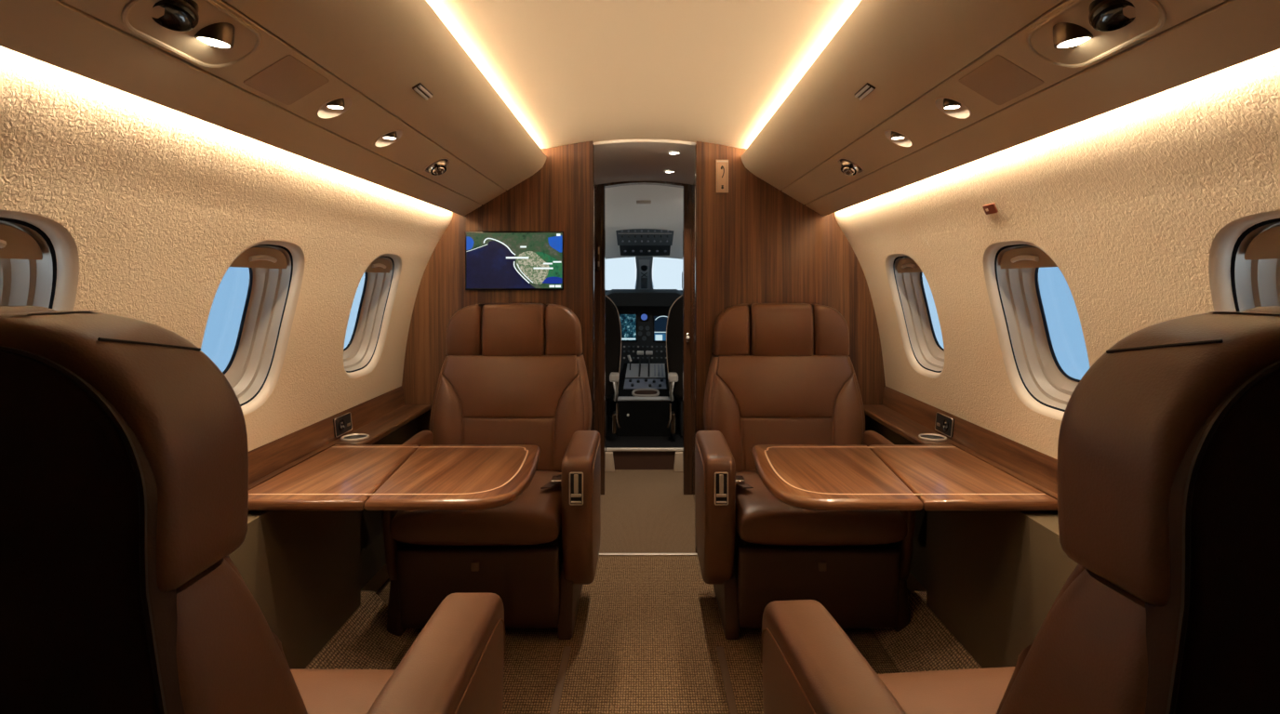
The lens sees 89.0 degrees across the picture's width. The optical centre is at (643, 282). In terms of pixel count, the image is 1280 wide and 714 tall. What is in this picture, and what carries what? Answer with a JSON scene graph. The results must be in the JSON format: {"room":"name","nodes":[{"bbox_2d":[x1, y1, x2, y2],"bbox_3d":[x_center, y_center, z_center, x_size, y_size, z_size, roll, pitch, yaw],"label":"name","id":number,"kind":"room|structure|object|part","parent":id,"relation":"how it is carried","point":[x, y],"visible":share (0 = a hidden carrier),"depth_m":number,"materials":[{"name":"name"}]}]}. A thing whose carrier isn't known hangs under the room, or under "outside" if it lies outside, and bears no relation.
{"room":"aircraft cabin","nodes":[
{"label":"aircraft cabin","id":0,"kind":"room"},
{"bbox_2d":[0,46,453,593],"bbox_3d":[-0.960,0.400,1.000,0.244,1.600,3.800,0,0,0],"label":"wall","id":1,"kind":"structure","parent":0,"point":[129,177],"depth_m":1.36,"materials":[{"name":"beige"}]},
{"bbox_2d":[0,209,79,310],"bbox_3d":[-1.047,0.122,0.955,0.204,0.461,0.383,0,0,0],"label":"window","id":2,"kind":"structure","parent":1,"relation":"in","point":[39,260],"depth_m":1.09,"materials":[{"name":"beige plastic"}]},
{"bbox_3d":[-0.994,-0.063,0.955,0.016,0.019,0.113,0,0,0],"label":"shade handle","id":3,"kind":"part","parent":2,"relation":"part of","materials":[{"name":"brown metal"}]},
{"bbox_2d":[0,222,42,259],"bbox_3d":[-1.003,-0.067,0.955,0.034,0.058,0.271,0,0,0],"label":"shade","id":4,"kind":"object","parent":2,"relation":"attached to","point":[18,240],"depth_m":1.04,"materials":[{"name":"beige plastic"}]},
{"bbox_3d":[-1.060,0.114,0.955,0.165,0.426,0.338,0,0,0],"label":"frame","id":5,"kind":"part","parent":2,"relation":"part of","materials":[{"name":"beige"}]},
{"bbox_2d":[200,240,304,414],"bbox_3d":[-1.047,0.122,1.700,0.204,0.461,0.383,0,0,0],"label":"window","id":6,"kind":"structure","parent":1,"relation":"in","point":[271,265],"depth_m":1.83,"materials":[{"name":"beige plastic"}]},
{"bbox_3d":[-1.060,0.114,1.700,0.165,0.426,0.338,0,0,0],"label":"frame","id":7,"kind":"part","parent":6,"relation":"part of","materials":[{"name":"beige"}]},
{"bbox_2d":[229,245,286,268],"bbox_3d":[-1.003,-0.067,1.700,0.034,0.058,0.271,0,0,0],"label":"shade","id":8,"kind":"object","parent":6,"relation":"attached to","point":[264,257],"depth_m":1.70,"materials":[{"name":"beige plastic"}]},
{"bbox_3d":[-0.994,-0.063,1.700,0.016,0.019,0.113,0,0,0],"label":"shade handle","id":9,"kind":"part","parent":6,"relation":"part of","materials":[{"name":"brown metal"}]},
{"bbox_2d":[0,0,546,216],"bbox_3d":[-0.616,-0.427,1.290,0.372,0.269,3.180,0,0,0],"label":"panel","id":10,"kind":"object","parent":1,"relation":"attached to","point":[372,53],"visible":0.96,"depth_m":1.30,"materials":[{"name":"beige plastic"}]},
{"bbox_2d":[120,0,262,67],"bbox_3d":[-0.659,-0.380,0.965,0.094,0.071,0.232,0,0,0],"label":"light fixture","id":11,"kind":"object","parent":10,"relation":"attached to","point":[203,33],"visible":1,"depth_m":0.96,"materials":[{"name":"beige plastic"}]},
{"bbox_2d":[243,54,329,105],"bbox_3d":[-0.660,-0.374,1.210,0.083,0.050,0.148,0,0,0],"label":"speaker grille","id":12,"kind":"object","parent":10,"relation":"on","point":[287,80],"visible":1,"depth_m":1.20,"materials":[{"name":"beige"}]},
{"bbox_2d":[316,96,352,119],"bbox_3d":[-0.660,-0.380,1.390,0.069,0.054,0.080,0,0,0],"label":"light","id":13,"kind":"object","parent":10,"relation":"attached to","point":[335,107],"visible":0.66,"depth_m":1.40,"materials":[{"name":"beige"}]},
{"bbox_3d":[-0.521,-0.485,1.290,0.182,0.155,3.180,0,0,0],"label":"panel","id":14,"kind":"part","parent":10,"relation":"part of","materials":[{"name":"beige"}]},
{"bbox_2d":[373,129,403,146],"bbox_3d":[-0.660,-0.380,1.686,0.069,0.054,0.080,0,0,0],"label":"light","id":15,"kind":"object","parent":10,"relation":"attached to","point":[387,139],"visible":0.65,"depth_m":1.70,"materials":[{"name":"beige"}]},
{"bbox_2d":[412,82,432,100],"bbox_3d":[-0.524,-0.453,1.545,0.021,0.016,0.092,0,0,0],"label":"air vent","id":16,"kind":"object","parent":10,"relation":"on","point":[420,89],"visible":1,"depth_m":1.54,"materials":[{"name":"brown metal"}]},
{"bbox_2d":[423,157,450,175],"bbox_3d":[-0.660,-0.375,2.080,0.074,0.064,0.098,0,0,0],"label":"air nozzle","id":17,"kind":"object","parent":10,"relation":"attached to","point":[438,167],"visible":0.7,"depth_m":2.06,"materials":[{"name":"silver"}]},
{"bbox_2d":[228,386,430,668],"bbox_3d":[-1.008,0.772,1.540,0.135,0.631,2.679,0,0,0],"label":"ledge","id":18,"kind":"object","parent":1,"relation":"attached to","point":[306,573],"visible":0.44,"depth_m":1.91,"materials":[{"name":"brown wood"}]},
{"bbox_3d":[-1.005,0.834,1.195,0.106,0.508,1.990,0,0,0],"label":"panel","id":19,"kind":"part","parent":18,"relation":"part of","materials":[{"name":"brown fabric"}]},
{"bbox_3d":[-1.066,0.498,1.540,0.019,0.083,2.679,0,0,0],"label":"panel","id":20,"kind":"part","parent":18,"relation":"part of","materials":[{"name":"brown wood"}]},
{"bbox_2d":[333,412,352,437],"bbox_3d":[-1.057,0.499,2.290,0.013,0.065,0.125,0,0,0],"label":"power outlet","id":21,"kind":"object","parent":18,"relation":"attached to","point":[342,424],"visible":1,"depth_m":2.28,"materials":[{"name":"black plastic"}]},
{"bbox_2d":[338,419,345,431],"bbox_3d":[-1.054,0.498,2.275,0.008,0.042,0.042,0,0,0],"label":"socket","id":22,"kind":"object","parent":21,"relation":"attached to","point":[341,422],"depth_m":2.27,"materials":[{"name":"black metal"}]},
{"bbox_2d":[340,433,369,441],"bbox_3d":[-1.000,0.536,2.255,0.092,0.008,0.092,0,0,0],"label":"cup holder","id":23,"kind":"object","parent":18,"relation":"on","point":[354,437],"visible":1,"depth_m":2.26,"materials":[{"name":"silver metal"}]},
{"bbox_3d":[-1.006,0.826,2.535,0.012,0.524,0.686,0,0,0],"label":"panel","id":24,"kind":"part","parent":18,"relation":"part of","materials":[{"name":"brown fabric"}]},
{"bbox_2d":[247,444,540,511],"bbox_3d":[-0.674,0.564,1.892,0.717,0.054,0.560,0,0,0],"label":"folding table","id":25,"kind":"object","parent":18,"relation":"attached to","point":[340,477],"visible":0.99,"depth_m":1.79,"materials":[{"name":"brown wood"}]},
{"bbox_2d":[343,253,401,378],"bbox_3d":[-1.047,0.122,2.445,0.204,0.461,0.383,0,0,0],"label":"window","id":26,"kind":"structure","parent":1,"relation":"in","point":[362,346],"depth_m":2.58,"materials":[{"name":"beige plastic"}]},
{"bbox_2d":[364,257,389,273],"bbox_3d":[-1.003,-0.067,2.445,0.034,0.058,0.271,0,0,0],"label":"shade","id":27,"kind":"object","parent":26,"relation":"attached to","point":[381,265],"depth_m":2.46,"materials":[{"name":"beige"}]},
{"bbox_3d":[-0.994,-0.063,2.445,0.016,0.019,0.113,0,0,0],"label":"shade handle","id":28,"kind":"part","parent":26,"relation":"part of","materials":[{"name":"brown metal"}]},
{"bbox_2d":[305,591,415,669],"bbox_3d":[-0.910,1.143,1.245,0.240,0.115,2.090,0,0,0],"label":"carpet","id":29,"kind":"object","parent":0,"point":[364,642],"depth_m":2.07,"materials":[{"name":"beige carpet"}]},
{"bbox_2d":[594,181,596,430],"bbox_3d":[-0.285,0.300,3.306,0.030,1.800,0.752,0,0,0],"label":"wall","id":30,"kind":"structure","parent":0,"point":[594,181],"depth_m":3.60,"materials":[{"name":"brown wood"}]},
{"bbox_2d":[597,245,599,270],"bbox_3d":[-0.254,-0.140,3.669,0.016,0.140,0.022,0,0,0],"label":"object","id":31,"kind":"structure","parent":30,"relation":"in","point":[598,246],"depth_m":3.67,"materials":[{"name":"brown metal"}]},
{"bbox_2d":[426,0,861,148],"bbox_3d":[0.000,-0.629,1.015,1.322,0.087,3.830,0,0,0],"label":"ceiling","id":32,"kind":"structure","parent":0,"point":[570,72],"depth_m":1.81,"materials":[{"name":"beige"}]},
{"bbox_2d":[375,469,911,713],"bbox_3d":[0.000,1.220,1.700,2.120,0.040,5.200,0,0,0],"label":"floor","id":33,"kind":"structure","parent":0,"point":[647,632],"depth_m":2.19,"materials":[{"name":"beige carpet"}]},
{"bbox_2d":[0,306,506,713],"bbox_3d":[-0.602,0.610,0.831,0.712,1.180,0.752,0,0,0],"label":"seat","id":34,"kind":"object","parent":33,"relation":"on","point":[124,452],"visible":1,"depth_m":0.47,"materials":[{"name":"brown leather"}]},
{"bbox_2d":[290,668,395,713],"bbox_3d":[-0.630,0.764,0.945,0.544,0.164,0.524,0,0,0],"label":"seat cushion","id":35,"kind":"object","parent":34,"relation":"on","point":[322,691],"depth_m":1.10,"materials":[{"name":"brown leather"}]},
{"bbox_3d":[-0.300,0.771,0.955,0.104,0.478,0.442,0,0,0],"label":"armrest","id":36,"kind":"part","parent":34,"relation":"part of","materials":[{"name":"brown leather"}]},
{"bbox_2d":[382,303,600,639],"bbox_3d":[-0.524,0.644,2.489,0.712,1.112,0.752,0,0,0],"label":"seat","id":37,"kind":"object","parent":33,"relation":"on","point":[511,373],"visible":0.91,"depth_m":2.23,"materials":[{"name":"brown leather"}]},
{"bbox_3d":[-0.850,0.811,2.365,0.040,0.478,0.442,0,0,0],"label":"armrest","id":38,"kind":"part","parent":37,"relation":"part of","materials":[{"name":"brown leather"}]},
{"bbox_2d":[389,470,561,546],"bbox_3d":[-0.552,0.804,2.375,0.544,0.164,0.524,0,0,0],"label":"seat cushion","id":39,"kind":"object","parent":37,"relation":"on","point":[534,518],"depth_m":2.12,"materials":[{"name":"brown leather"}]},
{"bbox_3d":[-0.222,0.677,2.146,0.042,0.105,0.013,0,0,0],"label":"latch plate","id":40,"kind":"part","parent":37,"relation":"part of","materials":[{"name":"black plastic"}]},
{"bbox_3d":[-0.222,0.677,2.137,0.034,0.094,0.008,0,0,0],"label":"latch lever","id":41,"kind":"part","parent":37,"relation":"part of","materials":[{"name":"beige metal"}]},
{"bbox_3d":[-0.222,0.677,2.139,0.046,0.110,0.005,0,0,0],"label":"latch frame","id":42,"kind":"part","parent":37,"relation":"part of","materials":[{"name":"beige metal"}]},
{"bbox_3d":[-0.222,0.811,2.365,0.104,0.478,0.442,0,0,0],"label":"armrest","id":43,"kind":"part","parent":37,"relation":"part of","materials":[{"name":"brown leather"}]},
{"bbox_2d":[549,646,571,713],"bbox_3d":[-0.250,1.198,0.970,0.022,0.004,2.340,0,0,0],"label":"track","id":44,"kind":"object","parent":33,"relation":"on","point":[558,690],"visible":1,"depth_m":1.95,"materials":[{"name":"brown"}]},
{"bbox_2d":[605,447,682,471],"bbox_3d":[0.003,1.131,4.215,0.495,0.139,0.170,0,0,0],"label":"step","id":45,"kind":"structure","parent":33,"relation":"on","point":[616,458],"depth_m":4.18,"materials":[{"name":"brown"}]},
{"bbox_2d":[598,553,697,556],"bbox_3d":[0.000,1.197,2.866,0.600,0.006,0.019,0,0,0],"label":"threshold strip","id":46,"kind":"object","parent":33,"relation":"on","point":[600,554],"visible":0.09,"depth_m":2.86,"materials":[{"name":"silver metal"}]},
{"bbox_2d":[716,646,737,713],"bbox_3d":[0.250,1.198,0.970,0.022,0.004,2.340,0,0,0],"label":"track","id":47,"kind":"object","parent":33,"relation":"on","point":[728,690],"visible":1,"depth_m":1.95,"materials":[{"name":"brown"}]},
{"bbox_2d":[694,303,915,639],"bbox_3d":[0.557,0.644,2.489,0.712,1.112,0.752,0,0,0],"label":"seat","id":48,"kind":"object","parent":33,"relation":"on","point":[779,373],"visible":0.82,"depth_m":2.23,"materials":[{"name":"brown leather"}]},
{"bbox_3d":[0.255,0.811,2.365,0.104,0.478,0.442,0,0,0],"label":"armrest","id":49,"kind":"part","parent":48,"relation":"part of","materials":[{"name":"brown leather"}]},
{"bbox_3d":[0.255,0.677,2.146,0.042,0.105,0.013,0,0,0],"label":"latch plate","id":50,"kind":"part","parent":48,"relation":"part of","materials":[{"name":"black plastic"}]},
{"bbox_3d":[0.255,0.677,2.137,0.034,0.094,0.008,0,0,0],"label":"latch lever","id":51,"kind":"part","parent":48,"relation":"part of","materials":[{"name":"beige metal"}]},
{"bbox_3d":[0.255,0.677,2.139,0.046,0.110,0.005,0,0,0],"label":"latch frame","id":52,"kind":"part","parent":48,"relation":"part of","materials":[{"name":"beige metal"}]},
{"bbox_2d":[735,470,907,546],"bbox_3d":[0.585,0.804,2.375,0.544,0.164,0.524,0,0,0],"label":"seat cushion","id":53,"kind":"object","parent":48,"relation":"on","point":[762,519],"depth_m":2.12,"materials":[{"name":"brown leather"}]},
{"bbox_3d":[0.883,0.811,2.365,0.040,0.478,0.442,0,0,0],"label":"armrest","id":54,"kind":"part","parent":48,"relation":"part of","materials":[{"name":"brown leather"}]},
{"bbox_2d":[871,591,982,672],"bbox_3d":[0.910,1.143,1.245,0.240,0.115,2.090,0,0,0],"label":"carpet","id":55,"kind":"structure","parent":33,"relation":"on","point":[925,644],"depth_m":2.06,"materials":[{"name":"beige carpet"}]},
{"bbox_2d":[760,306,1279,713],"bbox_3d":[0.584,0.610,0.829,0.712,1.180,0.752,0,0,-5],"label":"seat","id":56,"kind":"object","parent":33,"relation":"on","point":[1168,471],"visible":1,"depth_m":0.47,"materials":[{"name":"brown leather"}]},
{"bbox_3d":[0.273,0.771,0.928,0.104,0.478,0.442,0,0,-5],"label":"armrest","id":57,"kind":"part","parent":56,"relation":"part of","materials":[{"name":"brown leather"}]},
{"bbox_2d":[877,666,1015,713],"bbox_3d":[0.602,0.764,0.945,0.544,0.164,0.524,0,0,-5],"label":"seat cushion","id":58,"kind":"object","parent":56,"relation":"on","point":[970,691],"depth_m":1.10,"materials":[{"name":"brown leather"}]},
{"bbox_2d":[401,140,885,433],"bbox_3d":[0.000,0.281,2.905,2.180,1.838,0.050,0,0,0],"label":"wall","id":59,"kind":"structure","parent":0,"point":[756,243],"depth_m":2.88,"materials":[{"name":"brown wood"}]},
{"bbox_2d":[465,231,563,290],"bbox_3d":[-0.569,-0.097,2.869,0.434,0.259,0.020,0,0,0],"label":"wall screen","id":60,"kind":"object","parent":59,"relation":"attached to","point":[494,260],"visible":1,"depth_m":2.86,"materials":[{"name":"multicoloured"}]},
{"bbox_2d":[592,144,594,430],"bbox_3d":[-0.226,0.292,2.908,0.008,1.815,0.036,0,0,0],"label":"trim","id":61,"kind":"structure","parent":59,"relation":"attached to","point":[593,144],"depth_m":2.89,"materials":[{"name":"brown wood"}]},
{"bbox_2d":[694,144,696,552],"bbox_3d":[0.234,0.292,2.908,0.008,1.815,0.036,0,0,0],"label":"trim","id":62,"kind":"structure","parent":59,"relation":"attached to","point":[696,144],"depth_m":2.91,"materials":[{"name":"brown wood"}]},
{"bbox_2d":[716,160,728,192],"bbox_3d":[0.347,-0.470,2.875,0.056,0.145,0.009,0,0,0],"label":"placard","id":63,"kind":"object","parent":59,"relation":"attached to","point":[722,166],"visible":1,"depth_m":2.87,"materials":[{"name":"gold"}]},
{"bbox_2d":[605,184,682,259],"bbox_3d":[0.000,-0.330,4.480,1.760,0.529,1.440,0,0,0],"label":"ceiling","id":64,"kind":"structure","parent":0,"point":[665,209],"depth_m":4.22,"materials":[{"name":"white plastic"}]},
{"bbox_2d":[636,200,651,204],"bbox_3d":[0.000,-0.500,4.045,0.090,0.020,0.050,0,0,0],"label":"ceiling vent","id":65,"kind":"object","parent":64,"relation":"in","point":[637,202],"visible":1,"depth_m":4.02,"materials":[{"name":"beige"}]},
{"bbox_2d":[615,228,673,255],"bbox_3d":[0.009,-0.344,4.668,0.413,0.285,0.437,0,0,0],"label":"switch panel","id":66,"kind":"object","parent":64,"relation":"attached to","point":[633,242],"visible":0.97,"depth_m":4.66,"materials":[{"name":"black plastic"}]},
{"bbox_2d":[605,417,682,452],"bbox_3d":[0.000,1.078,5.045,1.800,0.030,1.710,0,0,0],"label":"floor","id":67,"kind":"structure","parent":0,"point":[675,440],"depth_m":4.36,"materials":[{"name":"black plastic"}]},
{"bbox_2d":[605,295,621,437],"bbox_3d":[-0.427,0.481,4.590,0.555,1.163,0.620,0,0,0],"label":"seat","id":68,"kind":"object","parent":67,"relation":"on","point":[613,327],"visible":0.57,"depth_m":4.39,"materials":[{"name":"black leather"}]},
{"bbox_3d":[-0.430,0.931,4.650,0.360,0.263,0.400,0,0,0],"label":"seat","id":69,"kind":"part","parent":68,"relation":"part of","materials":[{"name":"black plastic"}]},
{"bbox_3d":[-0.430,0.410,4.438,0.550,0.700,0.124,0,0,0],"label":"backrest","id":70,"kind":"part","parent":68,"relation":"part of","materials":[{"name":"black leather"}]},
{"bbox_3d":[-0.195,0.630,4.340,0.064,0.050,0.120,0,0,0],"label":"armrest","id":71,"kind":"part","parent":68,"relation":"part of","materials":[{"name":"beige"}]},
{"bbox_3d":[-0.190,0.726,4.399,0.038,0.164,0.104,0,0,0],"label":"armrest arm","id":72,"kind":"part","parent":68,"relation":"part of","materials":[{"name":"silver metal"}]},
{"bbox_2d":[610,306,677,417],"bbox_3d":[0.000,0.616,5.136,1.600,0.895,0.067,0,0,0],"label":"panel","id":73,"kind":"object","parent":67,"relation":"on","point":[643,327],"visible":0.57,"depth_m":5.12,"materials":[{"name":"grey plastic"}]},
{"bbox_2d":[605,289,682,306],"bbox_3d":[0.000,0.145,5.280,1.600,0.190,0.640,0,0,0],"label":"glareshield","id":74,"kind":"object","parent":73,"relation":"attached to","point":[619,297],"visible":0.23,"depth_m":4.97,"materials":[{"name":"grey"}]},
{"bbox_2d":[635,255,653,289],"bbox_3d":[0.004,-0.078,5.388,0.161,0.340,0.453,0,0,0],"label":"post","id":75,"kind":"object","parent":74,"relation":"on","point":[644,263],"visible":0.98,"depth_m":5.33,"materials":[{"name":"grey"}]},
{"bbox_3d":[0.004,-0.047,5.387,0.108,0.278,0.406,0,0,0],"label":"post","id":76,"kind":"part","parent":75,"relation":"part of","materials":[{"name":"black"}]},
{"bbox_2d":[616,350,671,436],"bbox_3d":[0.005,0.795,4.771,0.376,0.537,0.558,0,0,0],"label":"pedestal","id":77,"kind":"object","parent":67,"relation":"on","point":[644,400],"visible":0.99,"depth_m":4.50,"materials":[{"name":"black plastic"}]},
{"bbox_3d":[-0.029,0.618,4.942,0.012,0.132,0.126,0,0,2],"label":"throttle lever","id":78,"kind":"part","parent":77,"relation":"part of","materials":[{"name":"black plastic"}]},
{"bbox_3d":[0.005,0.815,4.521,0.369,0.041,0.048,0,0,0],"label":"pedestal sill","id":79,"kind":"part","parent":77,"relation":"part of","materials":[{"name":"grey"}]},
{"bbox_3d":[0.009,0.736,4.724,0.307,0.055,0.145,0,0,0],"label":"radio plate","id":80,"kind":"part","parent":77,"relation":"part of","materials":[{"name":"grey"}]},
{"bbox_3d":[0.013,0.666,4.928,0.298,0.081,0.222,0,0,0],"label":"quadrant plate","id":81,"kind":"part","parent":77,"relation":"part of","materials":[{"name":"grey"}]},
{"bbox_2d":[631,388,659,397],"bbox_3d":[0.014,0.775,4.578,0.196,0.045,0.100,0,0,0],"label":"tray","id":82,"kind":"object","parent":77,"relation":"on","point":[635,393],"depth_m":4.58,"materials":[{"name":"beige"}]},
{"bbox_3d":[0.040,0.618,4.942,0.012,0.132,0.126,0,0,1],"label":"throttle lever","id":83,"kind":"part","parent":77,"relation":"part of","materials":[{"name":"black plastic"}]},
{"bbox_2d":[666,272,682,437],"bbox_3d":[0.427,0.481,4.590,0.555,1.163,0.620,0,0,0],"label":"seat","id":84,"kind":"object","parent":67,"relation":"on","point":[674,321],"visible":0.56,"depth_m":4.39,"materials":[{"name":"black leather"}]},
{"bbox_3d":[0.190,0.726,4.399,0.038,0.164,0.104,0,0,0],"label":"armrest arm","id":85,"kind":"part","parent":84,"relation":"part of","materials":[{"name":"silver metal"}]},
{"bbox_3d":[0.195,0.630,4.340,0.064,0.050,0.120,0,0,0],"label":"armrest","id":86,"kind":"part","parent":84,"relation":"part of","materials":[{"name":"beige"}]},
{"bbox_3d":[0.430,0.410,4.438,0.550,0.700,0.124,0,0,0],"label":"backrest","id":87,"kind":"part","parent":84,"relation":"part of","materials":[{"name":"black leather"}]},
{"bbox_3d":[0.430,0.931,4.650,0.360,0.263,0.400,0,0,0],"label":"seat","id":88,"kind":"part","parent":84,"relation":"part of","materials":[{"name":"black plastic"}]},
{"bbox_2d":[593,139,695,185],"bbox_3d":[0.000,-0.556,3.335,1.200,0.188,0.850,0,0,0],"label":"ceiling","id":89,"kind":"structure","parent":0,"point":[619,160],"depth_m":3.23,"materials":[{"name":"beige"}]},
{"bbox_2d":[667,151,680,154],"bbox_3d":[0.145,-0.611,3.070,0.060,0.005,0.060,0,0,0],"label":"recessed light","id":90,"kind":"object","parent":89,"relation":"in","point":[669,153],"visible":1,"depth_m":3.06,"materials":[{"name":"white glass"}]},
{"bbox_2d":[596,181,693,494],"bbox_3d":[0.000,0.300,3.720,1.800,1.800,0.080,0,0,0],"label":"door frame","id":91,"kind":"structure","parent":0,"point":[687,189],"depth_m":3.68,"materials":[{"name":"brown wood"}]},
{"bbox_2d":[693,180,694,502],"bbox_3d":[0.292,0.300,3.306,0.030,1.800,0.752,0,0,0],"label":"wall","id":92,"kind":"structure","parent":0,"point":[694,180],"depth_m":3.56,"materials":[{"name":"brown wood"}]},
{"bbox_2d":[686,333,689,342],"bbox_3d":[0.249,0.310,3.669,0.018,0.050,0.022,0,0,0],"label":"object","id":93,"kind":"structure","parent":92,"relation":"in","point":[687,334],"depth_m":3.67,"materials":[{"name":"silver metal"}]},
{"bbox_2d":[834,48,1279,593],"bbox_3d":[0.960,0.400,1.000,0.244,1.600,3.800,0,0,0],"label":"wall","id":94,"kind":"structure","parent":0,"point":[1157,177],"depth_m":1.38,"materials":[{"name":"beige"}]},
{"bbox_2d":[885,253,944,378],"bbox_3d":[1.047,0.122,2.445,0.204,0.461,0.383,0,0,0],"label":"window","id":95,"kind":"structure","parent":94,"relation":"in","point":[925,346],"depth_m":2.58,"materials":[{"name":"beige plastic"}]},
{"bbox_3d":[0.994,-0.063,2.445,0.016,0.019,0.113,0,0,0],"label":"shade handle","id":96,"kind":"part","parent":95,"relation":"part of","materials":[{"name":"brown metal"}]},
{"bbox_2d":[897,257,922,273],"bbox_3d":[1.003,-0.067,2.445,0.034,0.058,0.271,0,0,0],"label":"shade","id":97,"kind":"object","parent":95,"relation":"attached to","point":[905,265],"depth_m":2.46,"materials":[{"name":"brown"}]},
{"bbox_2d":[863,386,1078,668],"bbox_3d":[1.008,0.772,1.540,0.135,0.631,2.679,0,0,0],"label":"ledge","id":98,"kind":"object","parent":94,"relation":"attached to","point":[993,580],"visible":0.41,"depth_m":1.84,"materials":[{"name":"brown wood"}]},
{"bbox_3d":[1.006,0.826,2.535,0.012,0.524,0.686,0,0,0],"label":"panel","id":99,"kind":"part","parent":98,"relation":"part of","materials":[{"name":"brown fabric"}]},
{"bbox_2d":[752,444,1057,511],"bbox_3d":[0.682,0.564,1.892,0.700,0.054,0.560,0,0,0],"label":"folding table","id":100,"kind":"object","parent":98,"relation":"attached to","point":[814,477],"visible":1,"depth_m":1.79,"materials":[{"name":"brown wood"}]},
{"bbox_2d":[918,433,946,441],"bbox_3d":[1.000,0.536,2.255,0.092,0.008,0.092,0,0,0],"label":"cup holder","id":101,"kind":"object","parent":98,"relation":"on","point":[932,437],"visible":1,"depth_m":2.26,"materials":[{"name":"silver metal"}]},
{"bbox_2d":[934,412,954,437],"bbox_3d":[1.057,0.499,2.290,0.013,0.065,0.125,0,0,0],"label":"power outlet","id":102,"kind":"object","parent":98,"relation":"attached to","point":[944,424],"visible":1,"depth_m":2.28,"materials":[{"name":"black plastic"}]},
{"bbox_2d":[942,419,948,431],"bbox_3d":[1.054,0.498,2.275,0.008,0.042,0.042,0,0,0],"label":"socket","id":103,"kind":"object","parent":102,"relation":"attached to","point":[945,422],"depth_m":2.27,"materials":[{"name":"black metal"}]},
{"bbox_3d":[1.066,0.498,1.540,0.019,0.083,2.679,0,0,0],"label":"panel","id":104,"kind":"part","parent":98,"relation":"part of","materials":[{"name":"brown wood"}]},
{"bbox_3d":[1.005,0.834,1.195,0.106,0.508,1.990,0,0,0],"label":"panel","id":105,"kind":"part","parent":98,"relation":"part of","materials":[{"name":"wood"}]},
{"bbox_2d":[982,203,998,214],"bbox_3d":[0.899,-0.191,1.690,0.017,0.024,0.059,0,0,0],"label":"wall plate","id":106,"kind":"object","parent":94,"relation":"attached to","point":[991,208],"visible":1,"depth_m":1.69,"materials":[{"name":"brown"}]},
{"bbox_2d":[741,0,1279,216],"bbox_3d":[0.616,-0.427,1.290,0.372,0.269,3.180,0,0,0],"label":"panel","id":107,"kind":"object","parent":94,"relation":"attached to","point":[913,53],"visible":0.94,"depth_m":1.30,"materials":[{"name":"brown plastic"}]},
{"bbox_2d":[837,157,864,175],"bbox_3d":[0.660,-0.375,2.080,0.074,0.064,0.098,0,0,0],"label":"air nozzle","id":108,"kind":"object","parent":107,"relation":"attached to","point":[848,167],"visible":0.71,"depth_m":2.06,"materials":[{"name":"silver"}]},
{"bbox_2d":[854,82,875,100],"bbox_3d":[0.524,-0.453,1.545,0.021,0.016,0.092,0,0,0],"label":"air vent","id":109,"kind":"object","parent":107,"relation":"on","point":[866,89],"visible":1,"depth_m":1.54,"materials":[{"name":"brown metal"}]},
{"bbox_2d":[883,129,913,146],"bbox_3d":[0.660,-0.380,1.686,0.069,0.054,0.080,0,0,0],"label":"light","id":110,"kind":"object","parent":107,"relation":"attached to","point":[900,139],"visible":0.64,"depth_m":1.70,"materials":[{"name":"beige"}]},
{"bbox_3d":[0.521,-0.485,1.290,0.182,0.155,3.180,0,0,0],"label":"panel","id":111,"kind":"part","parent":107,"relation":"part of","materials":[{"name":"beige"}]},
{"bbox_2d":[934,96,971,119],"bbox_3d":[0.660,-0.380,1.390,0.069,0.054,0.080,0,0,0],"label":"light","id":112,"kind":"object","parent":107,"relation":"attached to","point":[952,107],"visible":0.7,"depth_m":1.40,"materials":[{"name":"beige"}]},
{"bbox_2d":[958,54,1043,105],"bbox_3d":[0.660,-0.374,1.210,0.083,0.050,0.148,0,0,0],"label":"speaker grille","id":113,"kind":"object","parent":107,"relation":"on","point":[998,80],"visible":1,"depth_m":1.20,"materials":[{"name":"brown plastic"}]},
{"bbox_2d":[1025,0,1166,67],"bbox_3d":[0.659,-0.380,0.965,0.094,0.071,0.232,0,0,0],"label":"light fixture","id":114,"kind":"object","parent":107,"relation":"attached to","point":[1083,33],"visible":1,"depth_m":0.96,"materials":[{"name":"beige plastic"}]},
{"bbox_2d":[983,240,1090,421],"bbox_3d":[1.047,0.122,1.700,0.204,0.461,0.383,0,0,0],"label":"window","id":115,"kind":"structure","parent":94,"relation":"in","point":[1043,386],"depth_m":1.83,"materials":[{"name":"beige plastic"}]},
{"bbox_3d":[0.994,-0.063,1.700,0.016,0.019,0.113,0,0,0],"label":"shade handle","id":116,"kind":"part","parent":115,"relation":"part of","materials":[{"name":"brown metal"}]},
{"bbox_2d":[1000,245,1057,268],"bbox_3d":[1.003,-0.067,1.700,0.034,0.058,0.271,0,0,0],"label":"shade","id":117,"kind":"object","parent":115,"relation":"attached to","point":[1012,257],"depth_m":1.70,"materials":[{"name":"brown"}]},
{"bbox_2d":[1208,210,1279,311],"bbox_3d":[1.047,0.122,0.955,0.204,0.461,0.383,0,0,0],"label":"window","id":118,"kind":"structure","parent":94,"relation":"in","point":[1244,260],"depth_m":1.10,"materials":[{"name":"beige plastic"}]},
{"bbox_3d":[1.060,0.114,0.955,0.165,0.426,0.338,0,0,0],"label":"frame","id":119,"kind":"part","parent":118,"relation":"part of","materials":[{"name":"beige"}]},
{"bbox_2d":[1244,225,1279,259],"bbox_3d":[1.003,-0.067,0.955,0.034,0.058,0.271,0,0,0],"label":"shade","id":120,"kind":"object","parent":118,"relation":"attached to","point":[1261,242],"depth_m":1.05,"materials":[{"name":"brown"}]}
]}

